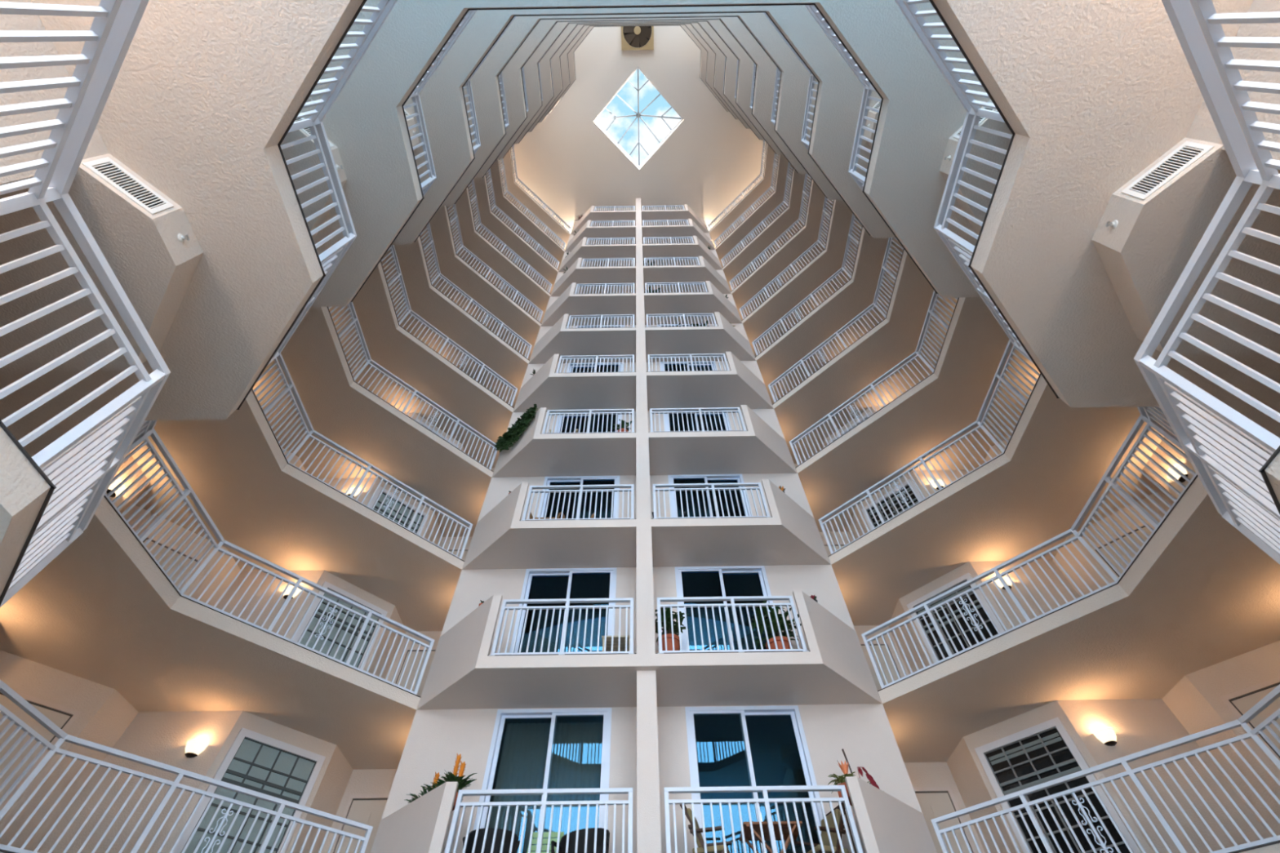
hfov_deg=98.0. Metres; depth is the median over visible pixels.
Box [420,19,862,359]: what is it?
floor
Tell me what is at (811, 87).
railing
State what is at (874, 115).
beam
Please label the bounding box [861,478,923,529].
window
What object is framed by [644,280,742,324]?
balcony
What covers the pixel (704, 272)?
balcony
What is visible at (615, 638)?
side table
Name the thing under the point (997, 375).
gallery railing
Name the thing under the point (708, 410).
balcony railing
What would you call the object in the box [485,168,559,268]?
gallery railing
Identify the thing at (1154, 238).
ceiling soffit
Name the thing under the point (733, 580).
door
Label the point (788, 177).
gallery railing
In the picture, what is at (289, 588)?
wall sconce
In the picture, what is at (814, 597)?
plant
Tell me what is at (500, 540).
balcony
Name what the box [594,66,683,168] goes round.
skylight
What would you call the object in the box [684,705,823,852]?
door
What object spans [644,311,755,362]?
balcony
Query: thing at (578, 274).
balcony
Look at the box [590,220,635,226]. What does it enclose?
balcony railing
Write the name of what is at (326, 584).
window
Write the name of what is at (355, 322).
gallery railing
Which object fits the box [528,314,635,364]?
balcony
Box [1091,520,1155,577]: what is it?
door
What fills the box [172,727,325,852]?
window
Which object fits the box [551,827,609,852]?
wicker chair
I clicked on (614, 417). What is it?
door
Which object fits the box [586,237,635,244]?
balcony railing
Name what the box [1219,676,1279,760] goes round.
door
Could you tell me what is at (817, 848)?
seat cushion
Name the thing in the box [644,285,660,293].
potted plant
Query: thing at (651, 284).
balcony railing
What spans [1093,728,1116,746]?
wall sconce
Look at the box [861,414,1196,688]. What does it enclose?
gallery railing
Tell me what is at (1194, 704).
wall
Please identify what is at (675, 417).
door
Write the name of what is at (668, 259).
balcony railing
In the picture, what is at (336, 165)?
sprinkler
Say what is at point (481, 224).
gallery railing
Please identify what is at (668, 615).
potted plant
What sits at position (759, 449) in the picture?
balcony
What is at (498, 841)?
wicker chair
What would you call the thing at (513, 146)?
gallery railing
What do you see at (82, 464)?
railing
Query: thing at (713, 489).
balcony railing
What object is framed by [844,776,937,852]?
balcony
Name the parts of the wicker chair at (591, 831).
armrest, armrest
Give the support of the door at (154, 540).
in the wall at (106, 717)
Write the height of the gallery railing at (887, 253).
1.030 m
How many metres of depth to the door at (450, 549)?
14.30 m
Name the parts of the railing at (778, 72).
handrail, rail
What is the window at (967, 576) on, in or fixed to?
in the wall at (1194, 704)
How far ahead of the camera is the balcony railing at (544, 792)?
6.73 m
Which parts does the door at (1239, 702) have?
panel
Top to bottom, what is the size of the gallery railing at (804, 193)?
1.030 m
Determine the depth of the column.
8.85 m
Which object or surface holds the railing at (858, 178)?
on the floor at (1056, 454)
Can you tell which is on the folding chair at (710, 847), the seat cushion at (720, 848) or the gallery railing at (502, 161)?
the seat cushion at (720, 848)
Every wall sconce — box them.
[106,480,126,497]
[184,739,208,757]
[283,586,300,599]
[346,487,359,497]
[930,479,944,489]
[995,577,1011,589]
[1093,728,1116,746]
[1166,465,1187,483]
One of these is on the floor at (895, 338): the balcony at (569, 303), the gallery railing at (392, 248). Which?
the gallery railing at (392, 248)
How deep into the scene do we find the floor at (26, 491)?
2.60 m
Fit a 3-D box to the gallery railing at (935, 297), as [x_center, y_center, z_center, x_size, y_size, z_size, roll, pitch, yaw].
[5.637,-1.032,12.902,1.117,1.030,5.438,23,-58,-16]
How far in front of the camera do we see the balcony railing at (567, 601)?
8.91 m
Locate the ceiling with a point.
(710, 157)
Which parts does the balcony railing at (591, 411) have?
post, rail, post, rail, handrail, post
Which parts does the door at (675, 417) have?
sash, glass pane, glass pane, sash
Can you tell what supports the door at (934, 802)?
in the wall at (1194, 704)
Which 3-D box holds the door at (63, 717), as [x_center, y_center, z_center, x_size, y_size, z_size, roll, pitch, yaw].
[-8.480,4.500,6.966,1.040,2.230,0.090,39,-63,-24]
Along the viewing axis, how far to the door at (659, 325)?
20.47 m
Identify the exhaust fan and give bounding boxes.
[621,26,653,50]
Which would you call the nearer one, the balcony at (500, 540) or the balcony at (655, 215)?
the balcony at (500, 540)
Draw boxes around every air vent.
[81,156,173,214]
[293,117,333,147]
[873,98,881,109]
[952,102,995,139]
[1120,141,1214,199]
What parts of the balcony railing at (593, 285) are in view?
rail, handrail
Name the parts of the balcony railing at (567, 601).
post, rail, post, rail, handrail, post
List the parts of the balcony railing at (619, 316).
post, post, rail, handrail, post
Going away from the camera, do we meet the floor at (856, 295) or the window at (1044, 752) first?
the window at (1044, 752)
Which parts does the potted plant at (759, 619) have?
pot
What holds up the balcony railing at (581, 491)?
on the balcony at (500, 540)
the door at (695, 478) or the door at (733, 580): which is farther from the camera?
the door at (695, 478)
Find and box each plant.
[493,404,537,453]
[612,418,631,431]
[643,260,656,266]
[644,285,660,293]
[654,608,689,650]
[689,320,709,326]
[751,600,801,649]
[778,485,785,492]
[809,595,817,602]
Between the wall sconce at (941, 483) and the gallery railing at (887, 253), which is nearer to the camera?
the wall sconce at (941, 483)
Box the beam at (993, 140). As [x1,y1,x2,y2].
[939,100,1012,235]
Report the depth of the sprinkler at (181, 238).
4.43 m
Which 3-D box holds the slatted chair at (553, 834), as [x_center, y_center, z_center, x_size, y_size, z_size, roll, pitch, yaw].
[-1.222,5.449,6.867,0.470,0.897,0.467,-1,-55,0]
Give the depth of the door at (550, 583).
10.78 m
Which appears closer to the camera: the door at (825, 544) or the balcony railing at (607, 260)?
the door at (825, 544)
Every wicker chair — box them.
[462,827,519,852]
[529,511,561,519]
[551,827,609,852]
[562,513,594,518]
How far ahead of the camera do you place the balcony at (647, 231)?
27.06 m
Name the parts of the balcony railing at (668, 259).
rail, handrail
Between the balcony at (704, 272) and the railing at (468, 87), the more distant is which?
the balcony at (704, 272)
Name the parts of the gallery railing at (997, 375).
post, post, post, post, post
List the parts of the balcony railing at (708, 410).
post, handrail, rail, rail, post, post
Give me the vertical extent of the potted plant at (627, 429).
0.966 m
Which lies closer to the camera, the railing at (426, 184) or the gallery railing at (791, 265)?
the railing at (426, 184)
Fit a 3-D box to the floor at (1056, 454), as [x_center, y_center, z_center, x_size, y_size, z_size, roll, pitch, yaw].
[0.071,-1.043,8.608,18.720,0.207,13.450,-1,-55,0]
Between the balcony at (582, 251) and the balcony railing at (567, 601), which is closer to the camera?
the balcony railing at (567, 601)
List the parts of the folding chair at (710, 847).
leg, armrest, armrest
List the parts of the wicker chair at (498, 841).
armrest, armrest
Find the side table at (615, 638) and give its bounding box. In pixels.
[601,635,630,651]
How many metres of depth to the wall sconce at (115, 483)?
9.12 m
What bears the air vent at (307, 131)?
attached to the beam at (290, 153)
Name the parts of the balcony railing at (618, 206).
rail, handrail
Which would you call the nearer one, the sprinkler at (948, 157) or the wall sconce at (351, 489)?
the sprinkler at (948, 157)
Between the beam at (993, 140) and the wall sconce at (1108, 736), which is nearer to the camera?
the beam at (993, 140)
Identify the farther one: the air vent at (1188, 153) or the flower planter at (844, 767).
the flower planter at (844, 767)
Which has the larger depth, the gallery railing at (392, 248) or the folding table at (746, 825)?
the gallery railing at (392, 248)
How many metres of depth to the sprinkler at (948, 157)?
6.74 m
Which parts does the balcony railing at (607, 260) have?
rail, handrail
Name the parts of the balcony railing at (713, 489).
post, handrail, rail, rail, post, post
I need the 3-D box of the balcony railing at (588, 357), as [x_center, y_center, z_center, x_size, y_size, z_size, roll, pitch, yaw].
[-1.243,-1.755,15.828,2.203,1.030,0.090,-1,-55,0]
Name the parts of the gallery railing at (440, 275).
post, post, post, post, post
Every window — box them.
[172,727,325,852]
[293,581,387,670]
[368,485,429,535]
[416,418,458,448]
[828,412,871,443]
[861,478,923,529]
[906,572,1005,662]
[974,716,1142,852]
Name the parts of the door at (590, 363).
sash, glass pane, glass pane, sash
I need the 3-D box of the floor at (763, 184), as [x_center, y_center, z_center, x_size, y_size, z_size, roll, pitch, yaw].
[-0.077,-14.220,27.215,18.720,0.207,13.450,-1,-55,0]
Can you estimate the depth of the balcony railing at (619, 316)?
18.41 m
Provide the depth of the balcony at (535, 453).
13.25 m
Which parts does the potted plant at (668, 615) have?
pot, stem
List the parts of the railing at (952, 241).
post, post, post, post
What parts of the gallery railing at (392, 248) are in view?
post, post, post, post, post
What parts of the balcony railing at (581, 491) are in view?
post, rail, post, rail, handrail, post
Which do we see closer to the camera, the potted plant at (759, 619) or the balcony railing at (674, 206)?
the potted plant at (759, 619)
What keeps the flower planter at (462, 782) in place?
on the balcony at (421, 825)
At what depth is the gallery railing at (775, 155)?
27.21 m
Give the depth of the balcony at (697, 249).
24.75 m
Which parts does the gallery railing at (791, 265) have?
post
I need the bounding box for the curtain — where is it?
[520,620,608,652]
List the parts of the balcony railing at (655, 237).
handrail, rail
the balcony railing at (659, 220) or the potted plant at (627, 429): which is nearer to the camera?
the potted plant at (627, 429)
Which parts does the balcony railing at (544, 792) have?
post, post, rail, handrail, post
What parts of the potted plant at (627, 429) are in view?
pot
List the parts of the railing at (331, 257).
post, post, post, post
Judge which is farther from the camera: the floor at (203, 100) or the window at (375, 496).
the window at (375, 496)
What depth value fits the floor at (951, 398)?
12.07 m
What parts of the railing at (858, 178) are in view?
post, post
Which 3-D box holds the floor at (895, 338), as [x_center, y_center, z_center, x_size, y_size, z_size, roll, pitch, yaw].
[0.034,-4.337,13.260,18.720,0.207,13.450,-1,-55,0]
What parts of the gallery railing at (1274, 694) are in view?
post, post, post, rail, post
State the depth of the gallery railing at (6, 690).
6.15 m
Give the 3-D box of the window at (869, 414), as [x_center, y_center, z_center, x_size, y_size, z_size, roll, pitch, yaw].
[6.031,0.675,15.064,0.090,2.220,1.390,37,-63,-24]
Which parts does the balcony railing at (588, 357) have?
post, post, rail, handrail, post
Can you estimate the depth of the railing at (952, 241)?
5.13 m
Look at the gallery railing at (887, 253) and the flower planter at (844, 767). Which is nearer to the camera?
the flower planter at (844, 767)
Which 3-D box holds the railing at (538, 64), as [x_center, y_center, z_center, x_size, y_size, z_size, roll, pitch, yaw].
[-4.001,-9.579,17.250,0.901,1.030,6.260,39,-63,-24]
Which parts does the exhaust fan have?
blade, blade, blade, blade, blade, blade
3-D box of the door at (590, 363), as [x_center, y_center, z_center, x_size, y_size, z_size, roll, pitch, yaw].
[-1.426,-1.266,17.153,1.820,2.630,0.155,-1,-55,0]
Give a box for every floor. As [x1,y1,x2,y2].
[0,0,1279,769]
[0,419,1279,852]
[129,0,1168,631]
[252,4,1039,537]
[328,13,958,467]
[381,17,902,408]
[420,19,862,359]
[447,22,833,323]
[468,22,811,293]
[485,24,793,270]
[499,25,778,249]
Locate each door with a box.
[0,690,81,810]
[142,534,204,591]
[329,794,389,852]
[393,647,436,696]
[443,547,468,560]
[473,707,611,844]
[509,567,616,653]
[537,475,619,518]
[554,412,622,432]
[566,362,623,372]
[575,324,625,328]
[657,324,701,326]
[660,360,716,371]
[664,410,730,431]
[667,474,751,517]
[675,565,773,650]
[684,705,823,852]
[823,542,848,555]
[859,640,903,690]
[913,786,977,852]
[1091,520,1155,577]
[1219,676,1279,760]
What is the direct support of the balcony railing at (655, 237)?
on the balcony at (697, 249)
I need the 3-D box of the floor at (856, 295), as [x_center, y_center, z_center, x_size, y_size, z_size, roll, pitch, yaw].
[0.016,-5.984,15.586,18.720,0.207,13.450,-1,-55,0]
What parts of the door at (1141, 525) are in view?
panel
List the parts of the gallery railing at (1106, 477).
post, post, handrail, rail, post, post, post, post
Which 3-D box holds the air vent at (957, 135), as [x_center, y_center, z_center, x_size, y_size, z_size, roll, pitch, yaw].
[3.928,-3.568,6.504,0.012,0.240,0.478,35,-62,-23]
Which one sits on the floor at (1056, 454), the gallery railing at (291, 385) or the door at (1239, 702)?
the gallery railing at (291, 385)
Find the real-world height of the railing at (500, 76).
1.030 m
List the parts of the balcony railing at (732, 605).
post, handrail, rail, rail, post, post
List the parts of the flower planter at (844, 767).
leg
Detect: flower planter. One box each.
[406,753,476,810]
[827,748,884,852]
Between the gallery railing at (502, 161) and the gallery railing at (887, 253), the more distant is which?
the gallery railing at (502, 161)
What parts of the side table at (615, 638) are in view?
leg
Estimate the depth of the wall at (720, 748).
10.14 m
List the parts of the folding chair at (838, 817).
armrest, armrest, leg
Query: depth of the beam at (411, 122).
9.05 m
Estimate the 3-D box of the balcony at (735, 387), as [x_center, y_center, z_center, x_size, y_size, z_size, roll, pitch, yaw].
[1.996,-1.334,16.085,3.630,1.320,1.155,-1,-55,0]
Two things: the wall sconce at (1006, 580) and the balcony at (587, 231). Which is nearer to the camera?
the wall sconce at (1006, 580)
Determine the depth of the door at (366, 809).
9.46 m
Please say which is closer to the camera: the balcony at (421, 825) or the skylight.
the balcony at (421, 825)
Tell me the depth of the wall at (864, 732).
8.67 m
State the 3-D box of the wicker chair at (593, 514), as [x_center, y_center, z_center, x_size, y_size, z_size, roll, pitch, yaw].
[-1.260,2.107,11.424,0.701,0.782,0.615,-1,-55,0]
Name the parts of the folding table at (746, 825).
leg, leg, leg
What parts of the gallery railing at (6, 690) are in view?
rail, post, post, post, post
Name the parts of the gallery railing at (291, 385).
post, post, post, post, post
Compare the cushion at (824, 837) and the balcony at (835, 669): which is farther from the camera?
the balcony at (835, 669)
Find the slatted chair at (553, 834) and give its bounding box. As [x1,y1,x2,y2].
[526,831,564,852]
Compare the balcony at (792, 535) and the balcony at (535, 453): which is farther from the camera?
the balcony at (535, 453)
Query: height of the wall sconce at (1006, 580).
0.185 m
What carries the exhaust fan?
attached to the ceiling
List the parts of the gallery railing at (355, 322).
post, post, post, rail, post, post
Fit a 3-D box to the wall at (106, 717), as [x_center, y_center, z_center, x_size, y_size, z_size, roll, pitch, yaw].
[-7.827,-4.451,16.314,8.270,34.474,16.600,-1,-55,0]
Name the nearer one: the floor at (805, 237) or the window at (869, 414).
the window at (869, 414)
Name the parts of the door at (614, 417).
sash, glass pane, sash, glass pane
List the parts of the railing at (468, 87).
rail, post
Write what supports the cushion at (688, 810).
on the folding chair at (710, 847)
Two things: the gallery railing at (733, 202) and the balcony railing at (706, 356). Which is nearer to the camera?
the balcony railing at (706, 356)
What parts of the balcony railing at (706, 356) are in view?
post, handrail, rail, post, post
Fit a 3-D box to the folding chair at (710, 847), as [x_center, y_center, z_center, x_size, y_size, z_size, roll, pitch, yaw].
[0.829,5.198,6.766,0.535,0.997,0.560,-13,-56,9]
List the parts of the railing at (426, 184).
post, post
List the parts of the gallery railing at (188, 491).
post, post, post, post, rail, handrail, post, post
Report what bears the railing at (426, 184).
on the floor at (1056, 454)
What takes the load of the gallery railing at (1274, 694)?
on the floor at (26, 491)
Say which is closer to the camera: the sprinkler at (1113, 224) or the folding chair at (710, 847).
the sprinkler at (1113, 224)
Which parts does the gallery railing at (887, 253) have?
post, post, post, post, post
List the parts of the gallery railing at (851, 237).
post, post, post, post, post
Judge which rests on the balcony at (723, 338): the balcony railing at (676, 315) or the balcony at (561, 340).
the balcony railing at (676, 315)
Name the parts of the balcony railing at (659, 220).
rail, handrail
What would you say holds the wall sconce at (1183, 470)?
attached to the wall at (1194, 704)
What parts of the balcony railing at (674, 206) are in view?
rail, handrail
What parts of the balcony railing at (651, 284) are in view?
rail, handrail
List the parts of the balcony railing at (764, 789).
post, handrail, rail, post, post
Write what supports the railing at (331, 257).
on the floor at (203, 100)
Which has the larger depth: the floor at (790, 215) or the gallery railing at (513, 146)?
the gallery railing at (513, 146)
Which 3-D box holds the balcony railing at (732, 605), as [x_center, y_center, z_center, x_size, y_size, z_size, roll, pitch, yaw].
[1.407,3.150,8.845,2.283,1.030,0.090,-1,-55,0]
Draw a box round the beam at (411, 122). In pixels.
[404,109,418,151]
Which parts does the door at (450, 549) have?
frame, panel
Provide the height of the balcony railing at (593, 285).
1.030 m
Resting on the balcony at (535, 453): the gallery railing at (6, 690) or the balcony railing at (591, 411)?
the balcony railing at (591, 411)
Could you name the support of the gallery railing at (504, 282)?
on the floor at (828, 261)
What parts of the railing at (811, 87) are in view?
post, rail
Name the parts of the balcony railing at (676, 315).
post, handrail, rail, post, post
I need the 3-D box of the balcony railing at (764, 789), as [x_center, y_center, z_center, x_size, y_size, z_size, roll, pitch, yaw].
[1.426,4.797,6.520,2.283,1.030,0.090,-1,-55,0]
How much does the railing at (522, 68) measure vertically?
1.030 m
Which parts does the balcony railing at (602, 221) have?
rail, handrail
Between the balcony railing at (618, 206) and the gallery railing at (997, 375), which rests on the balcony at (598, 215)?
the balcony railing at (618, 206)
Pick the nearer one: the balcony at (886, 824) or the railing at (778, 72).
the balcony at (886, 824)
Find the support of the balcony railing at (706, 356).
on the balcony at (735, 387)
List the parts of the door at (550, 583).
sash, glass pane, sash, glass pane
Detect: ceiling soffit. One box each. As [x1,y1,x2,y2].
[0,153,203,371]
[1091,137,1279,355]
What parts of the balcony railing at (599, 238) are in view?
rail, handrail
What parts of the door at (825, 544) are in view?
panel, frame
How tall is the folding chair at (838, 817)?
0.997 m
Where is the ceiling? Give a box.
[511,26,766,232]
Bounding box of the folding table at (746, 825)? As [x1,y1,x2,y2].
[739,821,802,852]
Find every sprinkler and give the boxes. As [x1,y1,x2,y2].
[177,233,190,241]
[335,164,342,169]
[943,155,951,160]
[1105,219,1118,228]
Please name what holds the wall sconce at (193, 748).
attached to the wall at (106, 717)
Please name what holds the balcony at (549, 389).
attached to the wall at (864, 732)
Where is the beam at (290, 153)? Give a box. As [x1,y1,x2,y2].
[280,117,346,239]
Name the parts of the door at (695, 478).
sash, glass pane, glass pane, sash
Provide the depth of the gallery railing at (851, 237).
17.81 m
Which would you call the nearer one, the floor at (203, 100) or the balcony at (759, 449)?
the floor at (203, 100)
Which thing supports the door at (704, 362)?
in the wall at (864, 732)
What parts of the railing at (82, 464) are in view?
post, post, post, rail, post, handrail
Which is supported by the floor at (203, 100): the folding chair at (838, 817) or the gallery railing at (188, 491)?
the gallery railing at (188, 491)
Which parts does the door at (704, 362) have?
sash, glass pane, glass pane, sash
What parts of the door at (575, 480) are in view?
sash, glass pane, sash, glass pane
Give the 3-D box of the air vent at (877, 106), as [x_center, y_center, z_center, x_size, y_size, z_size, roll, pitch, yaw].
[3.910,-5.215,8.829,0.012,0.240,0.478,35,-62,-23]
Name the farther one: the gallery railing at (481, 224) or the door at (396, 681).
the gallery railing at (481, 224)
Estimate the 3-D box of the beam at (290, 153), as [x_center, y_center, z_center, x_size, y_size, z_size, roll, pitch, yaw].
[-6.208,-2.908,6.903,5.060,0.340,1.680,-1,-55,0]
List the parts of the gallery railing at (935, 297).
post, post, rail, post, post, post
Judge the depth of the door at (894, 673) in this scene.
11.64 m
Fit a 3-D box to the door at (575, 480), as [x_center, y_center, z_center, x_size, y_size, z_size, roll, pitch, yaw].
[-1.389,2.028,12.501,1.820,2.630,0.155,-1,-55,0]
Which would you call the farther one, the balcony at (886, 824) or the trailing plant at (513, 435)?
the trailing plant at (513, 435)
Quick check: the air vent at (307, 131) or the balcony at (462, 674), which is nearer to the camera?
the air vent at (307, 131)
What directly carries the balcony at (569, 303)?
attached to the wall at (864, 732)
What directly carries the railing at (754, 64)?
on the floor at (856, 295)
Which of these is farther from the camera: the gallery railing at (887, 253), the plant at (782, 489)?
the gallery railing at (887, 253)
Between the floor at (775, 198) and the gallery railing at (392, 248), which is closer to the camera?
the gallery railing at (392, 248)
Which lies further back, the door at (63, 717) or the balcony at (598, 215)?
the balcony at (598, 215)
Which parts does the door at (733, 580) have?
glass pane, sash, sash, glass pane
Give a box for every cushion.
[686,808,703,847]
[692,844,729,852]
[806,844,848,852]
[821,808,839,846]
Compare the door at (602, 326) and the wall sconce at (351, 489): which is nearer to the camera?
the wall sconce at (351, 489)
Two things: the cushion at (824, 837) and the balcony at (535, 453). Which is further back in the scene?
the balcony at (535, 453)
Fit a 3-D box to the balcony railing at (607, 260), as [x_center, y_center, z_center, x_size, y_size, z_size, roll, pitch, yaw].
[-1.298,-6.697,22.805,2.203,1.030,0.090,-1,-55,0]
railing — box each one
[0,0,170,607]
[0,679,373,852]
[104,428,434,694]
[135,0,397,438]
[253,353,472,559]
[328,302,497,469]
[381,244,517,405]
[403,10,476,195]
[420,222,532,358]
[444,787,632,852]
[446,204,542,321]
[462,16,515,154]
[468,179,551,292]
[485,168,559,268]
[488,597,634,655]
[498,71,509,129]
[499,158,565,248]
[511,145,570,232]
[521,66,528,112]
[521,484,634,520]
[537,63,542,101]
[542,408,635,433]
[556,355,635,373]
[566,314,634,328]
[574,283,634,293]
[581,257,635,266]
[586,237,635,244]
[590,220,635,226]
[594,205,635,211]
[642,204,684,210]
[642,219,688,226]
[643,236,693,244]
[644,257,700,266]
[644,282,707,293]
[646,313,717,327]
[647,353,728,372]
[649,407,746,432]
[652,482,771,519]
[657,595,808,653]
[663,785,862,852]
[707,140,766,230]
[714,153,778,246]
[720,162,792,266]
[728,173,811,289]
[734,58,738,97]
[739,196,833,319]
[750,62,755,109]
[751,213,862,355]
[763,12,817,150]
[768,237,903,402]
[770,66,781,125]
[789,290,957,465]
[804,4,881,191]
[818,339,1039,554]
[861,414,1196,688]
[894,0,1175,435]
[930,684,1279,852]
[1133,0,1279,564]
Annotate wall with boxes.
[0,0,494,852]
[381,217,922,852]
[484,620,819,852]
[794,0,1279,852]
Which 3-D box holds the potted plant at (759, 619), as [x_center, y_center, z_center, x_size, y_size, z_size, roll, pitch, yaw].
[2.311,3.528,9.173,0.937,1.115,0.904,-1,-55,0]
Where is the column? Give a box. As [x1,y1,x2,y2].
[635,198,661,852]
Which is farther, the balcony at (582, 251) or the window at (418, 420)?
the balcony at (582, 251)
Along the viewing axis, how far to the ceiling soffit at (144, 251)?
4.44 m
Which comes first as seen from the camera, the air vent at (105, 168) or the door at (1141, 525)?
the air vent at (105, 168)
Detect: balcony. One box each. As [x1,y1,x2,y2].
[370,781,458,852]
[417,595,636,709]
[462,482,636,569]
[491,407,635,477]
[512,354,635,412]
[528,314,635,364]
[540,282,635,326]
[550,257,635,296]
[558,237,635,271]
[564,220,635,252]
[569,205,635,235]
[641,204,709,232]
[641,218,715,249]
[642,235,722,270]
[643,256,731,293]
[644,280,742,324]
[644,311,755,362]
[646,351,773,410]
[648,404,797,475]
[651,479,831,567]
[655,591,882,706]
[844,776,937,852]
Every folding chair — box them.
[680,804,732,852]
[794,802,848,852]
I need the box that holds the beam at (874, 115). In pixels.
[863,101,879,148]
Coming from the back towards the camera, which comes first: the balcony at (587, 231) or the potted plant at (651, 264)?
the balcony at (587, 231)
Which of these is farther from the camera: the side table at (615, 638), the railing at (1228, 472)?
the side table at (615, 638)

